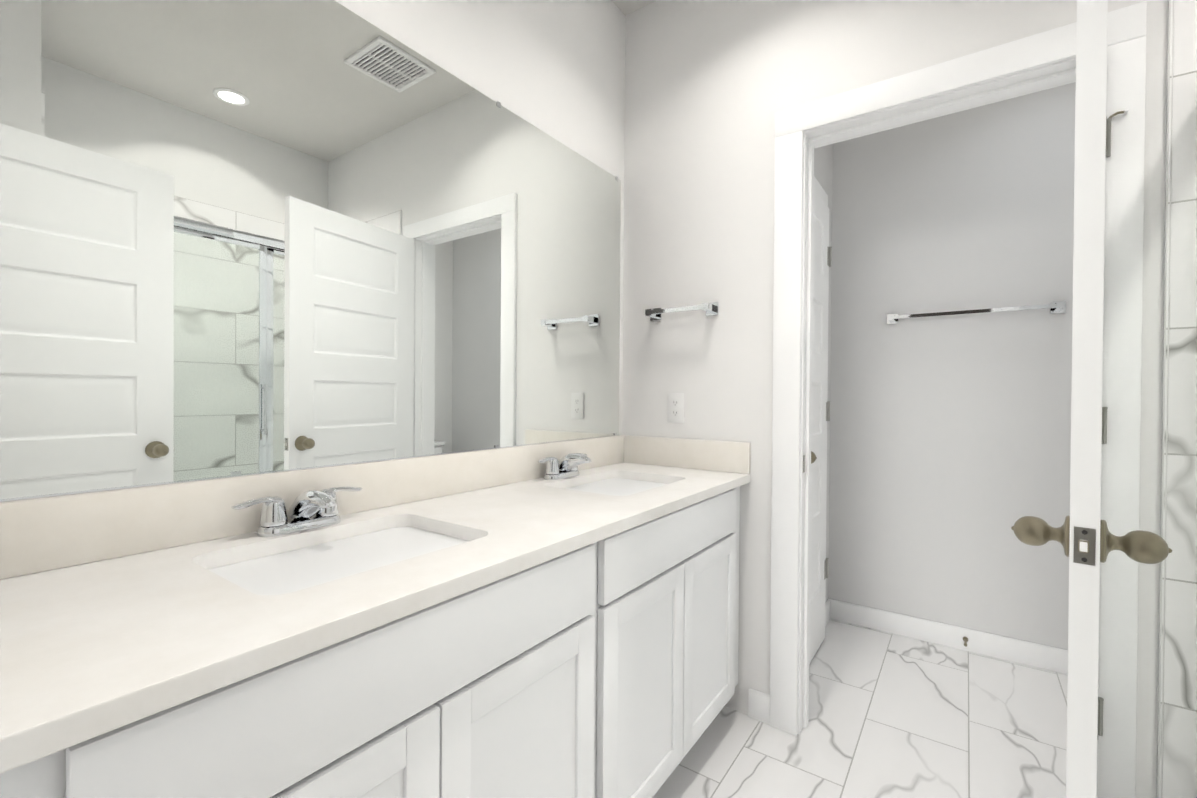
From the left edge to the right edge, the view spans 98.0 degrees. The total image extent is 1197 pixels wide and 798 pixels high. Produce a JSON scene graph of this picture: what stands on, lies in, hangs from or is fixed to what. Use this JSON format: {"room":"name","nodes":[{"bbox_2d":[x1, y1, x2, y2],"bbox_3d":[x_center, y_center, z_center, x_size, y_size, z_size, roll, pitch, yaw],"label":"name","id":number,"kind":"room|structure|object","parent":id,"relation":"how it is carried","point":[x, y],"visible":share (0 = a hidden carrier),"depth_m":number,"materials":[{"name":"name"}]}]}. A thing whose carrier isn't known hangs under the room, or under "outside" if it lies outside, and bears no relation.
{"room":"bathroom","nodes":[
{"label":"bathroom","id":0,"kind":"room"},
{"bbox_2d":[0,0,624,502],"bbox_3d":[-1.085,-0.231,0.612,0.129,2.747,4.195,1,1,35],"label":"mirror","id":1,"kind":"object","parent":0,"point":[238,238],"depth_m":1.13,"materials":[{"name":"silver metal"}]},
{"bbox_2d":[612,0,656,15],"bbox_3d":[0.270,-1.623,0.302,2.670,0.060,5.260,1,1,35],"label":"ceiling","id":2,"kind":"structure","parent":0,"point":[626,7],"depth_m":2.12,"materials":[{"name":"white paint"}]},
{"bbox_2d":[814,144,832,602],"bbox_3d":[0.925,-0.230,2.411,0.120,2.747,1.065,1,1,35],"label":"wall","id":3,"kind":"structure","parent":0,"point":[823,165],"depth_m":2.67,"materials":[{"name":"white paint"}]},
{"bbox_2d":[809,176,831,663],"bbox_3d":[0.939,0.075,2.227,0.121,2.140,0.739,1,1,35],"label":"door","id":4,"kind":"structure","parent":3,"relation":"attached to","point":[822,260],"depth_m":2.34,"materials":[{"name":"white paint"}]},
{"bbox_2d":[652,619,1067,797],"bbox_3d":[0.250,1.184,0.322,2.670,0.060,5.260,1,1,35],"label":"floor","id":5,"kind":"structure","parent":0,"point":[891,715],"depth_m":1.78,"materials":[{"name":"white tile"}]},
{"bbox_2d":[0,487,739,797],"bbox_3d":[-0.219,0.722,1.293,0.530,0.844,1.842,1,1,35],"label":"bathroom vanity","id":6,"kind":"object","parent":5,"relation":"on","point":[548,621],"depth_m":0.90,"materials":[{"name":"white paint"}]},
{"bbox_2d":[0,459,750,778],"bbox_3d":[-0.207,0.284,1.284,0.550,0.030,1.842,1,1,35],"label":"countertop","id":7,"kind":"structure","parent":6,"relation":"on","point":[91,650],"depth_m":0.70,"materials":[{"name":"white stone"}]},
{"bbox_2d":[228,483,367,538],"bbox_3d":[-0.580,0.225,1.052,0.145,0.085,0.253,1,1,35],"label":"faucet","id":8,"kind":"object","parent":7,"relation":"on","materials":[{"name":"silver metal"}]},
{"bbox_2d":[204,519,475,594],"bbox_3d":[-0.454,0.355,0.966,0.354,0.135,0.469,1,1,35],"label":"sink","id":9,"kind":"object","parent":7,"relation":"in","point":[270,570],"depth_m":1.00,"materials":[{"name":"white ceramic"}]},
{"bbox_2d":[532,451,595,478],"bbox_3d":[-0.087,0.224,1.748,0.145,0.085,0.253,1,1,35],"label":"faucet","id":10,"kind":"object","parent":7,"relation":"on","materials":[{"name":"silver metal"}]},
{"bbox_2d":[560,475,671,494],"bbox_3d":[0.063,0.353,1.696,0.354,0.135,0.467,1,1,35],"label":"sink","id":11,"kind":"object","parent":7,"relation":"in","point":[614,484],"depth_m":1.81,"materials":[{"name":"white ceramic"}]},
{"bbox_2d":[622,0,1167,797],"bbox_3d":[1.130,-0.222,1.540,2.430,2.747,0.120,1,1,35],"label":"wall","id":12,"kind":"structure","parent":0,"point":[714,88],"depth_m":1.89,"materials":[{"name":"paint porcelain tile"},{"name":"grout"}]},
{"bbox_2d":[668,393,683,422],"bbox_3d":[0.303,0.035,2.047,0.070,0.116,0.007,1,1,35],"label":"outlet","id":13,"kind":"object","parent":12,"relation":"attached to","point":[675,407],"visible":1,"depth_m":2.04,"materials":[{"name":"white plastic"}]},
{"bbox_2d":[645,302,718,320],"bbox_3d":[0.313,-0.340,2.002,0.288,0.048,0.068,1,1,35],"label":"towel rail","id":14,"kind":"object","parent":12,"relation":"attached to","point":[709,309],"visible":1,"depth_m":1.96,"materials":[{"name":"silver metal"}]},
{"bbox_2d":[624,435,750,474],"bbox_3d":[0.327,0.211,2.021,0.529,0.113,0.019,1,1,35],"label":"backsplash","id":15,"kind":"structure","parent":12,"relation":"attached to","point":[709,455],"depth_m":1.99,"materials":[{"name":"beige stone"}]},
{"bbox_2d":[828,82,1075,649],"bbox_3d":[1.992,-0.221,2.235,1.826,2.747,0.120,1,1,35],"label":"wall","id":16,"kind":"structure","parent":0,"point":[950,450],"depth_m":2.40,"materials":[{"name":"white paint"}]},
{"bbox_2d":[825,599,1067,674],"bbox_3d":[1.943,1.103,2.189,1.825,0.100,0.015,1,1,35],"label":"baseboard","id":17,"kind":"structure","parent":16,"relation":"attached to","point":[1049,658],"depth_m":2.40,"materials":[{"name":"white paint"}]},
{"bbox_2d":[963,637,967,646],"bbox_3d":[1.653,1.095,2.343,0.022,0.022,0.072,1,1,35],"label":"doorstop","id":18,"kind":"object","parent":17,"relation":"attached to","point":[965,639],"visible":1,"depth_m":2.36,"materials":[{"name":"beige metal"}]},
{"bbox_2d":[887,301,1065,323],"bbox_3d":[1.671,-0.389,2.345,0.658,0.048,0.068,1,1,35],"label":"towel bar","id":19,"kind":"object","parent":16,"relation":"attached to","point":[1057,307],"visible":1,"depth_m":2.29,"materials":[{"name":"silver metal"}]},
{"bbox_3d":[-0.351,-0.223,0.181,1.585,2.747,0.120,1,1,35],"label":"wall","id":20,"kind":"structure","parent":0,"visible":0},
{"bbox_2d":[770,1,1146,797],"bbox_3d":[-0.076,0.123,-0.004,0.829,2.064,0.141,1,1,35],"label":"door frame","id":21,"kind":"structure","parent":20,"relation":"attached to","point":[1028,65],"depth_m":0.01,"materials":[{"name":"white paint"}]},
{"bbox_2d":[1011,0,1171,797],"bbox_3d":[1.016,0.128,1.077,0.193,2.032,0.748,1,1,44],"label":"room door","id":22,"kind":"structure","parent":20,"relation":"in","point":[1085,538],"depth_m":0.81,"materials":[{"name":"white paint"}]},
{"bbox_3d":[1.300,-0.207,-0.425,0.120,2.747,5.260,1,1,35],"label":"wall","id":23,"kind":"structure","parent":0,"visible":0},
{"bbox_2d":[1156,0,1196,797],"bbox_3d":[1.730,0.035,1.037,0.840,2.249,0.010,1,1,35],"label":"shower wall tile","id":24,"kind":"structure","parent":23,"relation":"attached to","point":[1177,730],"depth_m":1.24,"materials":[{"name":"white tile"}]}
]}

